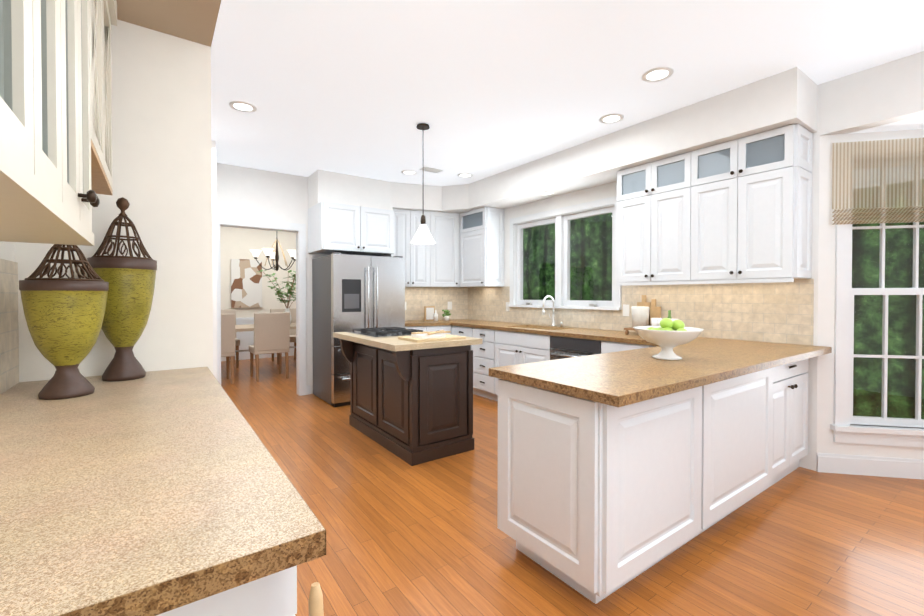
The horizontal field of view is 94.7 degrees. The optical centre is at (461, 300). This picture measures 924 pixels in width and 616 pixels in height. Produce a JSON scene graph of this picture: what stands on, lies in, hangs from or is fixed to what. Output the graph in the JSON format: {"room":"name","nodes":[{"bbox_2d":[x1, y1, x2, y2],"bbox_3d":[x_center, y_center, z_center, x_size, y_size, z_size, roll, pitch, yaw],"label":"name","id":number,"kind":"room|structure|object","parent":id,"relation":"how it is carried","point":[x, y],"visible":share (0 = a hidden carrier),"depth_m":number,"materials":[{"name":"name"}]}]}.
{"room":"kitchen","nodes":[
{"label":"kitchen","id":0,"kind":"room"},
{"bbox_2d":[0,19,923,479],"bbox_3d":[-0.097,-0.170,4.080,7.800,2.810,12.410,0,1,-36],"label":"wall","id":1,"kind":"structure","parent":0,"point":[198,217],"depth_m":3.03,"materials":[{"name":"beige paint"}]},
{"bbox_2d":[0,0,7,147],"bbox_3d":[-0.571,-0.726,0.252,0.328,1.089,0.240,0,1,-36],"label":"upper cabinet","id":2,"kind":"object","parent":1,"relation":"attached to","point":[3,63],"depth_m":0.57,"materials":[{"name":"white wood"}]},
{"bbox_2d":[0,0,51,191],"bbox_3d":[-0.711,-0.728,0.446,0.328,1.089,0.240,0,1,-36],"label":"upper cabinet","id":3,"kind":"object","parent":1,"relation":"attached to","point":[26,162],"depth_m":0.61,"materials":[{"name":"white wood"}]},
{"bbox_2d":[0,0,75,215],"bbox_3d":[-0.851,-0.730,0.641,0.328,1.089,0.240,0,1,-36],"label":"upper cabinet","id":4,"kind":"object","parent":1,"relation":"attached to","point":[55,122],"depth_m":0.81,"materials":[{"name":"white wood"}]},
{"bbox_2d":[0,0,99,239],"bbox_3d":[-1.061,-0.734,0.933,0.328,1.089,0.480,0,1,-36],"label":"upper cabinet","id":5,"kind":"object","parent":1,"relation":"attached to","point":[85,98],"depth_m":1.05,"materials":[{"name":"white wood"}]},
{"bbox_2d":[96,0,107,175],"bbox_3d":[-1.313,-0.875,1.282,0.328,0.814,0.379,0,1,-36],"label":"upper cabinet","id":6,"kind":"object","parent":1,"relation":"attached to","point":[101,5],"depth_m":1.53,"materials":[{"name":"white wood"}]},
{"bbox_2d":[100,0,115,194],"bbox_3d":[-1.535,-0.879,1.589,0.328,0.814,0.379,0,1,-36],"label":"upper cabinet","id":7,"kind":"object","parent":1,"relation":"attached to","point":[106,186],"depth_m":1.80,"materials":[{"name":"white wood"}]},
{"bbox_2d":[231,259,261,307],"bbox_3d":[-4.299,-0.335,8.507,0.555,0.960,0.029,0,1,-36],"label":"picture","id":8,"kind":"object","parent":1,"relation":"attached to","point":[246,284],"visible":0.93,"depth_m":8.49,"materials":[{"name":"fabric"}]},
{"bbox_2d":[308,201,395,256],"bbox_3d":[-1.434,-0.895,5.548,0.955,0.568,0.569,0,1,-36],"label":"upper cabinet","id":9,"kind":"object","parent":1,"relation":"attached to","point":[332,227],"depth_m":5.31,"materials":[{"name":"white wood"}]},
{"bbox_2d":[396,209,459,286],"bbox_3d":[-0.452,-0.725,6.188,1.281,1.063,0.639,0,1,-36],"label":"upper cabinet","id":10,"kind":"object","parent":1,"relation":"attached to","point":[437,264],"depth_m":6.01,"materials":[{"name":"white wood"}]},
{"bbox_2d":[460,207,503,286],"bbox_3d":[0.279,-0.723,6.006,0.328,1.063,0.594,0,1,-36],"label":"upper cabinet","id":11,"kind":"object","parent":1,"relation":"attached to","point":[465,249],"depth_m":5.82,"materials":[{"name":"white wood"}]},
{"bbox_2d":[517,206,613,306],"bbox_3d":[1.192,-0.470,5.109,0.120,1.068,1.516,0,1,-36],"label":"window","id":12,"kind":"structure","parent":1,"relation":"in","point":[562,233],"depth_m":5.06,"materials":[{"name":"paint"}]},
{"bbox_2d":[623,304,628,315],"bbox_3d":[1.674,0.102,4.342,0.004,0.120,0.070,0,1,-36],"label":"outlet","id":13,"kind":"object","parent":1,"relation":"attached to","point":[625,309],"depth_m":4.34,"materials":[{"name":"white plastic"}]},
{"bbox_2d":[616,152,687,283],"bbox_3d":[1.810,-0.699,3.879,0.328,1.062,0.694,0,1,-36],"label":"upper cabinet","id":14,"kind":"object","parent":1,"relation":"attached to","point":[652,197],"depth_m":3.76,"materials":[{"name":"white wood"}]},
{"bbox_2d":[688,124,812,283],"bbox_3d":[2.221,-0.692,3.308,0.328,1.062,0.712,0,1,-36],"label":"upper cabinet","id":15,"kind":"object","parent":1,"relation":"attached to","point":[739,210],"depth_m":3.14,"materials":[{"name":"white wood"}]},
{"bbox_2d":[832,138,923,224],"bbox_3d":[3.124,-0.831,2.932,0.985,0.582,0.032,0,1,11],"label":"roman shade","id":16,"kind":"object","parent":1,"relation":"attached to","point":[877,181],"visible":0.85,"depth_m":2.98,"materials":[{"name":"fabric"}]},
{"bbox_2d":[848,222,923,426],"bbox_3d":[3.143,-0.068,3.037,0.745,1.930,0.110,0,1,11],"label":"bay window","id":17,"kind":"structure","parent":1,"relation":"in","point":[884,419],"depth_m":3.06,"materials":[{"name":"paint"}]},
{"bbox_2d":[116,0,923,213],"bbox_3d":[-0.223,-1.421,4.240,8.000,0.510,12.800,0,1,-36],"label":"ceiling","id":18,"kind":"structure","parent":0,"point":[510,103],"depth_m":2.98,"materials":[{"name":"paint"}]},
{"bbox_2d":[229,101,256,112],"bbox_3d":[-1.770,-1.564,3.445,0.199,0.006,0.199,0,1,15],"label":"recessed light","id":19,"kind":"object","parent":18,"relation":"in","point":[241,105],"depth_m":3.44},
{"bbox_2d":[250,238,295,270],"bbox_3d":[-3.167,-1.056,7.276,0.808,1.109,0.780,0,1,-36],"label":"chandelier","id":20,"kind":"object","parent":18,"relation":"hanging from","point":[274,256],"visible":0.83,"depth_m":7.19,"materials":[{"name":"black metal"}]},
{"bbox_2d":[401,170,416,174],"bbox_3d":[-0.654,-1.585,5.283,0.199,0.006,0.199,0,1,30],"label":"recessed light","id":21,"kind":"object","parent":18,"relation":"in","point":[407,172],"depth_m":5.28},
{"bbox_2d":[411,123,434,243],"bbox_3d":[-0.349,-1.044,3.821,0.216,1.054,0.216,0,1,-36],"label":"pendant light","id":22,"kind":"object","parent":18,"relation":"hanging from","point":[422,235],"visible":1,"depth_m":3.79,"materials":[{"name":"white glass"}]},
{"bbox_2d":[419,166,442,172],"bbox_3d":[-0.372,-1.581,5.172,0.250,0.010,0.150,0,1,-36],"label":"ceiling vent","id":23,"kind":"object","parent":18,"relation":"in","point":[430,169],"visible":0.96,"depth_m":5.16,"materials":[{"name":"white metal"}]},
{"bbox_2d":[457,173,472,177],"bbox_3d":[0.041,-1.587,5.414,0.199,0.006,0.199,-1,1,-45],"label":"recessed light","id":24,"kind":"object","parent":18,"relation":"in","point":[463,175],"depth_m":5.41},
{"bbox_2d":[539,191,553,194],"bbox_3d":[0.982,-1.242,4.949,0.168,0.006,0.168,0,1,9],"label":"recessed light","id":25,"kind":"object","parent":18,"relation":"in","point":[547,192],"depth_m":4.94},
{"bbox_2d":[599,114,623,123],"bbox_3d":[1.291,-1.567,3.677,0.199,0.006,0.199,-1,1,-42],"label":"recessed light","id":26,"kind":"object","parent":18,"relation":"in","point":[610,118],"depth_m":3.67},
{"bbox_2d":[642,67,673,81],"bbox_3d":[1.351,-1.559,2.944,0.199,0.006,0.199,-1,1,-45],"label":"recessed light","id":27,"kind":"object","parent":18,"relation":"in","point":[656,74],"depth_m":2.94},
{"bbox_2d":[221,356,923,615],"bbox_3d":[-0.588,1.266,4.008,7.100,0.060,12.800,0,1,-36],"label":"floor","id":28,"kind":"structure","parent":0,"point":[404,538],"depth_m":2.21,"materials":[{"name":"brown wood"}]},
{"bbox_2d":[0,367,325,615],"bbox_3d":[-1.034,0.810,1.238,0.707,0.916,1.880,0,1,-36],"label":"countertop","id":29,"kind":"structure","parent":28,"relation":"on","point":[174,492],"depth_m":0.74,"materials":[{"name":"brown stone"}]},
{"bbox_2d":[19,244,108,399],"bbox_3d":[-1.447,0.025,1.559,0.240,0.645,0.240,0,1,-36],"label":"urn","id":30,"kind":"object","parent":29,"relation":"on","point":[64,317],"visible":0.92,"depth_m":1.50,"materials":[{"name":"ceramic"}]},
{"bbox_2d":[87,197,156,381],"bbox_3d":[-1.490,-0.054,1.876,0.240,0.796,0.240,0,1,-36],"label":"urn","id":31,"kind":"object","parent":29,"relation":"on","point":[130,279],"visible":1,"depth_m":1.82,"materials":[{"name":"ceramic"}]},
{"bbox_2d":[221,314,234,383],"bbox_3d":[-3.624,0.701,6.216,0.500,1.020,0.539,0,1,-36],"label":"dining chair","id":32,"kind":"object","parent":28,"relation":"on","point":[228,336],"visible":0.5,"depth_m":6.12,"materials":[{"name":"fabric"}]},
{"bbox_2d":[221,310,239,367],"bbox_3d":[-4.269,0.685,7.574,0.500,1.020,0.540,0,1,-36],"label":"dining chair","id":33,"kind":"object","parent":28,"relation":"on","point":[237,343],"visible":0.08,"depth_m":7.56,"materials":[{"name":"fabric"}]},
{"bbox_2d":[235,323,295,351],"bbox_3d":[-3.384,0.824,7.288,2.100,0.780,1.000,0,1,-36],"label":"dining table","id":34,"kind":"object","parent":28,"relation":"on","point":[242,328],"depth_m":7.07,"materials":[{"name":"brown wood"}]},
{"bbox_2d":[257,270,295,323],"bbox_3d":[-3.103,-0.064,7.575,0.989,0.988,0.878,0,1,-36],"label":"plant","id":35,"kind":"object","parent":34,"relation":"on","point":[289,291],"visible":0.79,"depth_m":7.46,"materials":[{"name":"green plant"}]},
{"bbox_2d":[249,312,289,381],"bbox_3d":[-3.003,0.696,6.638,0.500,1.020,0.539,0,1,-36],"label":"dining chair","id":36,"kind":"object","parent":28,"relation":"on","point":[271,333],"visible":1,"depth_m":6.45,"materials":[{"name":"fabric"}]},
{"bbox_2d":[270,309,295,364],"bbox_3d":[-3.376,0.678,8.216,0.500,1.020,0.540,0,1,-36],"label":"dining chair","id":37,"kind":"object","parent":28,"relation":"on","point":[293,331],"visible":0.35,"depth_m":8.39,"materials":[{"name":"fabric"}]},
{"bbox_2d":[308,582,323,615],"bbox_3d":[-0.250,0.857,0.384,0.420,0.841,0.431,0,1,-36],"label":"wood chair","id":38,"kind":"object","parent":28,"relation":"on","point":[315,603],"visible":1,"depth_m":0.64,"materials":[{"name":"beige wood"}]},
{"bbox_2d":[312,252,404,406],"bbox_3d":[-1.302,0.333,5.395,0.910,1.775,0.867,0,1,-36],"label":"fridge","id":39,"kind":"object","parent":28,"relation":"on","point":[350,293],"visible":0.58,"depth_m":5.05,"materials":[{"name":"metal"}]},
{"bbox_2d":[339,339,473,465],"bbox_3d":[-0.555,0.800,3.848,0.707,0.876,1.270,0,1,-36],"label":"kitchen island","id":40,"kind":"object","parent":28,"relation":"on","point":[411,397],"depth_m":3.43,"materials":[{"name":"brown wood"}]},
{"bbox_2d":[333,327,482,350],"bbox_3d":[-0.546,0.340,3.861,0.810,0.044,1.330,0,1,-36],"label":"island countertop","id":41,"kind":"structure","parent":40,"relation":"on","point":[402,339],"depth_m":3.46,"materials":[{"name":"beige stone"}]},
{"bbox_2d":[405,320,452,334],"bbox_3d":[-0.665,0.756,5.933,0.656,0.916,0.876,0,1,-36],"label":"countertop","id":42,"kind":"structure","parent":28,"relation":"on","point":[429,326],"depth_m":5.73,"materials":[{"name":"brown stone"}]},
{"bbox_2d":[424,306,450,320],"bbox_3d":[-0.337,0.190,6.149,0.364,0.209,0.197,0,1,-36],"label":"potted plant","id":43,"kind":"object","parent":42,"relation":"on","point":[430,313],"visible":1,"depth_m":6.14,"materials":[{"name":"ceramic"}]},
{"bbox_2d":[545,331,596,354],"bbox_3d":[1.051,0.720,4.077,0.039,0.801,0.540,0,1,-36],"label":"dishwasher","id":44,"kind":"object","parent":28,"relation":"on","point":[556,342],"depth_m":4.17,"materials":[{"name":"black metal"}]},
{"bbox_2d":[481,343,800,603],"bbox_3d":[1.115,0.797,2.405,1.890,0.916,0.750,0,1,-36],"label":"countertop","id":45,"kind":"structure","parent":28,"relation":"on","point":[623,458],"depth_m":1.96,"materials":[{"name":"white wood"}]},
{"bbox_2d":[633,318,703,359],"bbox_3d":[1.193,0.220,2.476,0.370,0.234,0.370,0,1,-36],"label":"fruit bowl","id":46,"kind":"object","parent":45,"relation":"on","point":[667,335],"visible":1,"depth_m":2.41,"materials":[{"name":"white ceramic"}]},
{"bbox_2d":[453,319,831,457],"bbox_3d":[0.985,0.770,4.755,0.647,0.916,4.716,0,1,-36],"label":"countertop","id":47,"kind":"structure","parent":28,"relation":"on","point":[502,341],"depth_m":4.59,"materials":[{"name":"brown stone"}]},
{"bbox_2d":[542,295,562,326],"bbox_3d":[1.036,0.125,4.970,0.215,0.366,0.215,0,1,-36],"label":"faucet","id":48,"kind":"object","parent":47,"relation":"on","point":[552,318],"visible":1,"depth_m":5.02,"materials":[{"name":"silver metal"}]},
{"bbox_2d":[624,295,678,334],"bbox_3d":[1.782,0.136,3.896,0.310,0.369,0.570,0,1,-36],"label":"cutting board","id":49,"kind":"object","parent":47,"relation":"on","point":[644,313],"visible":0.62,"depth_m":3.94,"materials":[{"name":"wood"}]},
{"label":"outside","id":50,"kind":"structure","parent":0,"visible":0},
{"bbox_2d":[523,213,923,418],"bbox_3d":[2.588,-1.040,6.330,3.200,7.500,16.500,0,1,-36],"label":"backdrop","id":51,"kind":"structure","parent":50,"point":[871,372],"depth_m":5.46,"materials":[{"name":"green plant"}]}
]}

